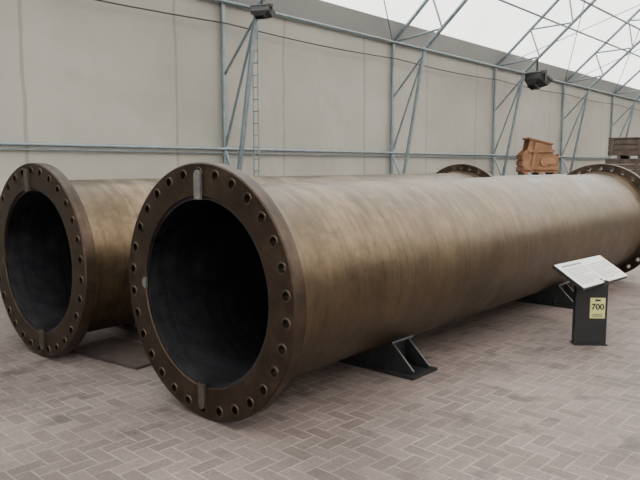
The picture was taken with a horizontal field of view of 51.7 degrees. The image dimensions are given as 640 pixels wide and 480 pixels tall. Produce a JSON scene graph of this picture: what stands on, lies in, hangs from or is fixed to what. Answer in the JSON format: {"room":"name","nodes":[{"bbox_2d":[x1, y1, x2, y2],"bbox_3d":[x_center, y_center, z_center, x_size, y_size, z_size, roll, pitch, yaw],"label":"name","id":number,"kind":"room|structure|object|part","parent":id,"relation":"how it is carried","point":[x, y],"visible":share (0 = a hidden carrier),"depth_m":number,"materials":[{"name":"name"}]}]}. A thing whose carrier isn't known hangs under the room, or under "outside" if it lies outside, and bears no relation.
{"room":"industrial museum hall","nodes":[
{"label":"industrial museum hall","id":0,"kind":"room"},
{"bbox_2d":[0,258,639,479],"bbox_3d":[10.602,0.337,12.099,18.600,0.100,45.000,6,9,41],"label":"floor","id":1,"kind":"structure","parent":0,"point":[510,396],"depth_m":4.33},
{"bbox_2d":[71,337,150,369],"bbox_3d":[-1.728,0.988,5.817,0.950,0.024,0.500,4,8,34],"label":"steel plate","id":2,"kind":"object","parent":1,"relation":"on","point":[122,352],"visible":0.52,"depth_m":5.76,"materials":[{"name":"grey metal"}]},
{"bbox_2d":[116,323,138,333],"bbox_3d":[-1.649,0.781,6.596,1.200,0.259,0.360,6,9,41],"label":"saddle","id":3,"kind":"object","parent":1,"relation":"on","point":[131,327],"visible":0.02,"depth_m":6.65,"materials":[{"name":"black paint"}]},
{"bbox_2d":[219,0,264,170],"bbox_3d":[5.062,-4.165,5.286,18.120,10.398,0.240,6,9,41],"label":"frame","id":4,"kind":"object","parent":1,"relation":"on","point":[252,39],"visible":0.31,"depth_m":11.25,"materials":[{"name":"metal"}]},
{"bbox_2d":[250,0,275,20],"bbox_3d":[-0.926,-3.713,10.656,0.386,0.327,0.234,3,7,21],"label":"floodlight","id":5,"kind":"object","parent":4,"relation":"attached to","point":[262,11],"visible":1,"depth_m":10.57,"materials":[{"name":"black paint"}]},
{"bbox_2d":[252,25,259,175],"bbox_3d":[-1.083,-1.606,11.223,0.144,3.958,0.024,6,9,41],"label":"ladder","id":6,"kind":"object","parent":1,"relation":"on","point":[257,62],"visible":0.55,"depth_m":11.15,"materials":[{"name":"metal"}]},
{"bbox_2d":[338,335,437,380],"bbox_3d":[0.386,0.895,5.590,1.200,0.259,0.360,6,9,41],"label":"saddle","id":7,"kind":"object","parent":1,"relation":"on","point":[401,358],"visible":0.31,"depth_m":5.33,"materials":[{"name":"black paint"}]},
{"bbox_2d":[129,162,639,421],"bbox_3d":[1.677,0.029,6.961,1.664,1.664,7.393,6,9,41],"label":"pipe","id":8,"kind":"object","parent":7,"relation":"on","point":[241,287],"visible":0.89,"depth_m":4.77,"materials":[{"name":"brown metal"}]},
{"bbox_3d":[0.386,1.013,5.604,1.200,0.022,0.360,6,9,41],"label":"plate","id":9,"kind":"part","parent":7,"relation":"part of","materials":[{"name":"black paint"}]},
{"bbox_2d":[390,0,467,173],"bbox_3d":[8.395,-4.590,9.029,18.120,10.398,0.240,6,9,41],"label":"frame","id":10,"kind":"object","parent":1,"relation":"on","point":[421,60],"visible":0.72,"depth_m":14.83,"materials":[{"name":"metal"}]},
{"bbox_2d":[494,174,566,176],"bbox_3d":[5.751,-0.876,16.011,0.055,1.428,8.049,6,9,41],"label":"platform","id":11,"kind":"object","parent":1,"relation":"on","point":[551,174],"visible":0.02,"depth_m":14.71,"materials":[{"name":"metal"}]},
{"bbox_2d":[491,0,596,175],"bbox_3d":[11.728,-5.015,12.772,18.120,10.398,0.240,6,9,41],"label":"frame","id":12,"kind":"object","parent":1,"relation":"on","point":[519,90],"visible":0.81,"depth_m":18.39,"materials":[{"name":"metal"}]},
{"bbox_2d":[524,59,553,89],"bbox_3d":[5.948,-4.505,17.981,0.478,0.822,0.773,-2,7,-18],"label":"floodlight","id":13,"kind":"object","parent":12,"relation":"attached to","point":[535,80],"visible":1,"depth_m":17.79,"materials":[{"name":"black paint"}]},
{"bbox_2d":[514,281,573,308],"bbox_3d":[2.612,0.611,8.091,1.200,0.259,0.360,6,9,41],"label":"saddle","id":14,"kind":"object","parent":1,"relation":"on","point":[561,295],"visible":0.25,"depth_m":7.83,"materials":[{"name":"black paint"}]},
{"bbox_3d":[2.612,0.729,8.104,1.200,0.022,0.360,6,9,41],"label":"plate","id":15,"kind":"part","parent":14,"relation":"part of","materials":[{"name":"black paint"}]},
{"bbox_2d":[552,255,627,345],"bbox_3d":[2.553,0.578,6.178,0.953,0.758,0.354,-6,9,-43],"label":"lectern","id":16,"kind":"object","parent":1,"relation":"on","point":[591,277],"visible":1,"depth_m":6.08,"materials":[{"name":"black paint"}]},
{"bbox_3d":[2.496,0.665,6.104,0.290,0.600,0.070,0,6,3],"label":"post","id":17,"kind":"part","parent":16,"relation":"part of","materials":[{"name":"black metal"}]},
{"bbox_2d":[552,265,627,290],"bbox_3d":[2.535,0.300,6.166,0.953,0.196,0.301,-6,9,-43],"label":"information board","id":18,"kind":"object","parent":16,"relation":"on","point":[583,277],"depth_m":6.03,"materials":[{"name":"paint"}]},
{"bbox_2d":[559,8,639,173],"bbox_3d":[15.061,-5.440,16.515,18.120,10.398,0.240,6,9,41],"label":"frame","id":19,"kind":"object","parent":1,"relation":"on","point":[584,104],"visible":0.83,"depth_m":22.10,"materials":[{"name":"metal"}]},
{"bbox_2d":[609,70,639,156],"bbox_3d":[18.394,-5.865,20.259,18.120,10.398,0.240,6,9,41],"label":"frame","id":20,"kind":"object","parent":1,"relation":"on","point":[637,72],"visible":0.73,"depth_m":25.98,"materials":[{"name":"metal"}]},
{"bbox_3d":[5.722,-1.031,17.632,1.500,1.380,1.000,1,7,11],"label":"table","id":21,"kind":"object","parent":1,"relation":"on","visible":0},
{"bbox_2d":[516,137,558,174],"bbox_3d":[5.752,-2.210,17.462,0.948,0.981,0.754,0,6,3],"label":"machine","id":22,"kind":"object","parent":21,"relation":"on","point":[536,156],"visible":0.97,"depth_m":17.15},
{"bbox_3d":[10.110,-1.015,20.832,1.840,0.615,1.365,5,8,37],"label":"case","id":23,"kind":"object","parent":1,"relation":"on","visible":0},
{"bbox_3d":[10.155,-1.627,20.722,1.840,0.615,1.365,5,8,37],"label":"case","id":24,"kind":"object","parent":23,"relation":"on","visible":0},
{"bbox_2d":[605,159,639,175],"bbox_3d":[10.080,-2.240,20.719,1.840,0.595,1.365,5,8,37],"label":"case","id":25,"kind":"object","parent":24,"relation":"on","point":[634,164],"visible":0.44,"depth_m":20.34,"materials":[{"name":"brown wood"}]},
{"bbox_2d":[608,137,639,158],"bbox_3d":[10.133,-2.861,20.602,1.840,0.655,1.365,5,8,37],"label":"case","id":26,"kind":"object","parent":25,"relation":"on","point":[623,147],"visible":0.98,"depth_m":20.39,"materials":[{"name":"brown wood"}]},
{"bbox_3d":[0.902,0.456,9.462,1.200,0.259,0.360,6,9,41],"label":"saddle","id":27,"kind":"object","parent":1,"relation":"on","visible":0},
{"bbox_2d":[0,163,493,356],"bbox_3d":[-0.024,-0.128,8.343,1.664,1.664,7.303,6,9,41],"label":"pipe","id":28,"kind":"object","parent":27,"relation":"on","point":[65,244],"visible":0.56,"depth_m":5.78,"materials":[{"name":"brown metal"}]},
{"bbox_2d":[0,0,639,195],"bbox_3d":[3.816,-2.586,17.808,0.020,4.420,44.000,6,9,41],"label":"wall","id":29,"kind":"structure","parent":0,"point":[72,71],"depth_m":11.80,"materials":[{"name":"fabric"}]},
{"bbox_2d":[209,0,639,101],"bbox_3d":[10.062,-6.867,10.666,18.016,6.223,35.210,6,9,41],"label":"roof beam","id":30,"kind":"structure","parent":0,"point":[281,15],"depth_m":15.95,"materials":[{"name":"grey metal"}]},
{"bbox_2d":[230,0,639,99],"bbox_3d":[10.602,-7.087,11.255,18.140,6.003,44.000,6,9,41],"label":"ceiling","id":31,"kind":"structure","parent":0,"point":[484,31],"depth_m":17.58,"materials":[{"name":"white fabric"}]},
{"bbox_2d":[231,0,639,95],"bbox_3d":[5.986,-5.963,17.777,2.652,2.403,20.136,6,9,41],"label":"roof bracing","id":32,"kind":"structure","parent":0,"point":[231,0],"depth_m":19.93,"materials":[{"name":"grey metal"}]},
{"bbox_3d":[-1.604,-3.315,-2.201,18.120,10.398,0.240,6,9,41],"label":"frame","id":33,"kind":"object","parent":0,"visible":0},
{"bbox_2d":[0,141,637,159],"bbox_3d":[3.354,-2.205,17.168,0.072,0.112,35.210,6,9,41],"label":"wall rail","id":34,"kind":"object","parent":33,"relation":"attached to","point":[2,143],"visible":1,"depth_m":11.39,"materials":[{"name":"metal"}]},
{"bbox_2d":[95,0,639,110],"bbox_3d":[3.411,-4.307,16.879,0.025,0.075,35.211,6,9,41],"label":"cable","id":35,"kind":"object","parent":33,"relation":"attached to","point":[95,0],"visible":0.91,"depth_m":12.61,"materials":[{"name":"rubber"}]}
]}

